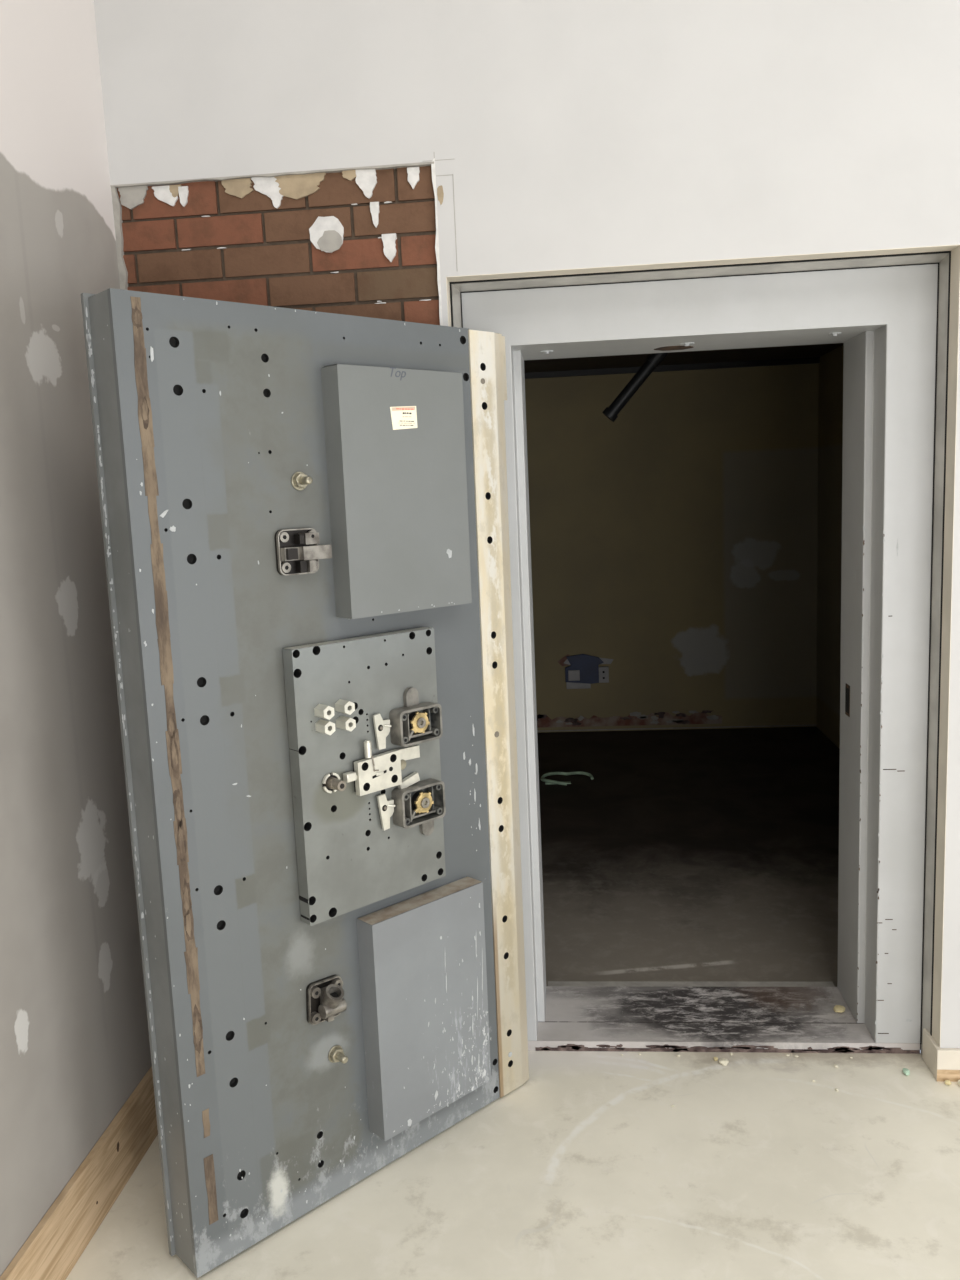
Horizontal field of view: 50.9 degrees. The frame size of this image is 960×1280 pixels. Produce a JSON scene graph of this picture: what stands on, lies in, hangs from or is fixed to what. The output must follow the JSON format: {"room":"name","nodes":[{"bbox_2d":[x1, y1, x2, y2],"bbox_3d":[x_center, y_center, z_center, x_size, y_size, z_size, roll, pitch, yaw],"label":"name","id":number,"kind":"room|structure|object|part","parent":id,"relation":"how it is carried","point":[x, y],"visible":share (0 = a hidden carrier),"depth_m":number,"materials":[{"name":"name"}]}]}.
{"room":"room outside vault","nodes":[
{"label":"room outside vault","id":0,"kind":"room"},
{"bbox_2d":[0,0,151,1275],"bbox_3d":[-1.214,-0.633,0.036,0.120,4.600,5.420,-2,8,5],"label":"wall","id":1,"kind":"structure","parent":0,"point":[75,1043],"depth_m":2.22,"materials":[{"name":"paint"}]},
{"bbox_2d":[0,1066,157,1279],"bbox_3d":[-1.051,1.555,0.345,0.016,0.172,5.198,-2,8,5],"label":"baseboard","id":2,"kind":"structure","parent":1,"relation":"attached to","point":[56,1244],"depth_m":2.27,"materials":[{"name":"brown wood"}]},
{"bbox_2d":[66,1050,959,1279],"bbox_3d":[1.734,1.604,0.124,5.800,0.100,5.424,-2,8,5],"label":"floor","id":3,"kind":"structure","parent":0,"point":[587,1169],"depth_m":2.35,"materials":[{"name":"concrete"}]},
{"bbox_2d":[719,1058,728,1065],"bbox_3d":[0.687,1.188,2.842,0.026,0.013,0.027,4,10,36],"label":"crumb","id":4,"kind":"object","parent":3,"relation":"on","point":[723,1061],"visible":1,"depth_m":2.83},
{"bbox_2d":[903,1068,909,1074],"bbox_3d":[1.165,1.180,2.757,0.017,0.013,0.028,-2,8,5],"label":"crumb","id":5,"kind":"object","parent":3,"relation":"on","point":[906,1071],"visible":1,"depth_m":2.75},
{"bbox_2d":[94,0,959,1047],"bbox_3d":[1.861,-1.118,2.395,5.600,4.600,0.141,-2,8,5],"label":"wall","id":6,"kind":"structure","parent":0,"point":[552,134],"depth_m":2.47,"materials":[{"name":"white paint"}]},
{"bbox_2d":[81,288,528,1277],"bbox_3d":[-0.278,0.283,2.334,1.057,2.033,0.213,-10,11,-42],"label":"door","id":7,"kind":"structure","parent":6,"relation":"in","point":[305,521],"depth_m":2.19,"materials":[{"name":"grey metal"}]},
{"bbox_3d":[-0.342,0.277,2.398,1.023,2.018,0.013,-10,11,-42],"label":"plate","id":8,"kind":"part","parent":7,"relation":"part of","materials":[{"name":"grey metal"}]},
{"bbox_3d":[-0.254,0.297,2.310,0.395,0.612,0.040,-10,11,-42],"label":"lock plate","id":9,"kind":"part","parent":7,"relation":"part of","materials":[{"name":"metal"}]},
{"bbox_3d":[-0.222,0.206,2.287,0.044,0.082,0.022,-10,11,-42],"label":"release lever","id":10,"kind":"part","parent":7,"relation":"part of","materials":[{"name":"silver metal"}]},
{"bbox_3d":[-0.216,0.393,2.312,0.043,0.085,0.022,-10,11,-42],"label":"release lever","id":11,"kind":"part","parent":7,"relation":"part of","materials":[{"name":"silver metal"}]},
{"bbox_3d":[-0.180,-0.334,2.301,0.355,0.549,0.061,-10,11,-42],"label":"plate","id":12,"kind":"part","parent":7,"relation":"part of","materials":[{"name":"grey metal"}]},
{"bbox_3d":[-0.167,0.328,2.351,0.060,0.031,0.012,-10,11,-42],"label":"lever arm","id":13,"kind":"part","parent":7,"relation":"part of","materials":[{"name":"silver metal"}]},
{"bbox_3d":[-0.168,0.263,2.343,0.062,0.030,0.012,-10,11,-42],"label":"lever arm","id":14,"kind":"part","parent":7,"relation":"part of","materials":[{"name":"silver metal"}]},
{"bbox_3d":[-0.129,0.893,2.474,0.346,0.540,0.061,-10,11,-42],"label":"plate","id":15,"kind":"part","parent":7,"relation":"part of","materials":[{"name":"metal"}]},
{"bbox_2d":[446,244,959,1054],"bbox_3d":[0.587,0.125,2.718,1.241,2.159,0.063,-2,8,5],"label":"trim","id":16,"kind":"structure","parent":6,"relation":"attached to","point":[943,260],"depth_m":2.60,"materials":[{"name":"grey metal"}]},
{"bbox_2d":[528,981,919,1053],"bbox_3d":[0.659,1.145,3.090,1.205,0.033,0.378,-2,8,5],"label":"door sill","id":17,"kind":"structure","parent":6,"relation":"attached to","point":[627,1016],"depth_m":3.03,"materials":[{"name":"metal"}]},
{"bbox_2d":[833,1005,844,1012],"bbox_3d":[1.082,1.111,3.038,0.033,0.014,0.040,2,10,30],"label":"crumb","id":18,"kind":"object","parent":17,"relation":"on","point":[837,1008],"visible":1,"depth_m":3.03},
{"bbox_2d":[922,1028,959,1081],"bbox_3d":[1.687,1.123,2.726,0.912,0.090,0.114,-2,8,5],"label":"baseboard","id":19,"kind":"structure","parent":6,"relation":"attached to","point":[943,1063],"depth_m":2.71,"materials":[{"name":"beige paint"}]},
{"bbox_2d":[525,363,818,732],"bbox_3d":[0.064,-0.538,6.678,4.409,2.350,0.106,-2,8,5],"label":"wall","id":20,"kind":"structure","parent":0,"point":[674,539],"depth_m":6.52,"materials":[{"name":"beige paint"}]},
{"bbox_2d":[558,654,613,688],"bbox_3d":[0.699,0.207,6.669,0.370,0.235,0.037,-2,8,5],"label":"junction box","id":21,"kind":"object","parent":20,"relation":"attached to","point":[584,670],"visible":1,"depth_m":6.66,"materials":[{"name":"blue plastic"}]},
{"bbox_3d":[0.622,0.234,6.665,0.075,0.070,0.008,-2,8,5],"label":"socket plate","id":22,"kind":"part","parent":21,"relation":"part of","materials":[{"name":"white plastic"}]},
{"bbox_3d":[0.654,0.286,6.699,0.160,0.075,0.011,-2,8,5],"label":"mounting plate","id":23,"kind":"part","parent":21,"relation":"part of","materials":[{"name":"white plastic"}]},
{"bbox_2d":[599,666,608,682],"bbox_3d":[0.817,0.228,6.666,0.065,0.105,0.029,-2,8,5],"label":"socket","id":24,"kind":"object","parent":21,"relation":"attached to","point":[603,670],"depth_m":6.65,"materials":[{"name":"white plastic"}]},
{"bbox_2d":[524,343,843,378],"bbox_3d":[-0.138,-1.449,4.768,4.409,0.170,3.630,-2,8,5],"label":"ceiling","id":25,"kind":"structure","parent":0,"point":[798,354],"depth_m":6.14,"materials":[{"name":"black"}]},
{"bbox_2d":[602,353,667,421],"bbox_3d":[0.698,-1.196,4.445,0.326,0.452,0.066,-2,8,5],"label":"hanging light fixture","id":26,"kind":"object","parent":25,"relation":"hanging from","point":[653,360],"visible":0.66,"depth_m":4.44,"materials":[{"name":"black metal"}]},
{"bbox_2d":[537,727,839,986],"bbox_3d":[-0.035,0.939,5.115,4.409,0.100,3.646,-2,8,5],"label":"floor","id":27,"kind":"structure","parent":0,"point":[687,854],"depth_m":4.45,"materials":[{"name":"grey concrete"}]},
{"bbox_2d":[540,771,593,785],"bbox_3d":[0.476,0.771,5.652,0.272,0.030,0.211,-8,10,-31],"label":"strap","id":28,"kind":"object","parent":27,"relation":"on","point":[547,781],"visible":1,"depth_m":5.67,"materials":[{"name":"grey fabric"}]},
{"bbox_2d":[816,345,843,748],"bbox_3d":[2.054,-0.330,4.697,0.100,2.350,3.530,-2,8,5],"label":"wall","id":29,"kind":"structure","parent":0,"point":[830,399],"depth_m":6.13,"materials":[{"name":"beige paint"}]},
{"bbox_3d":[-0.308,-0.024,2.991,4.509,2.450,0.328,-2,8,5],"label":"wall","id":30,"kind":"structure","parent":0,"visible":0},
{"bbox_2d":[461,264,937,1042],"bbox_3d":[0.611,0.089,2.910,1.209,2.110,0.329,-2,8,5],"label":"door frame","id":31,"kind":"structure","parent":30,"relation":"attached to","point":[885,318],"depth_m":2.72,"materials":[{"name":"grey metal"}]}
]}

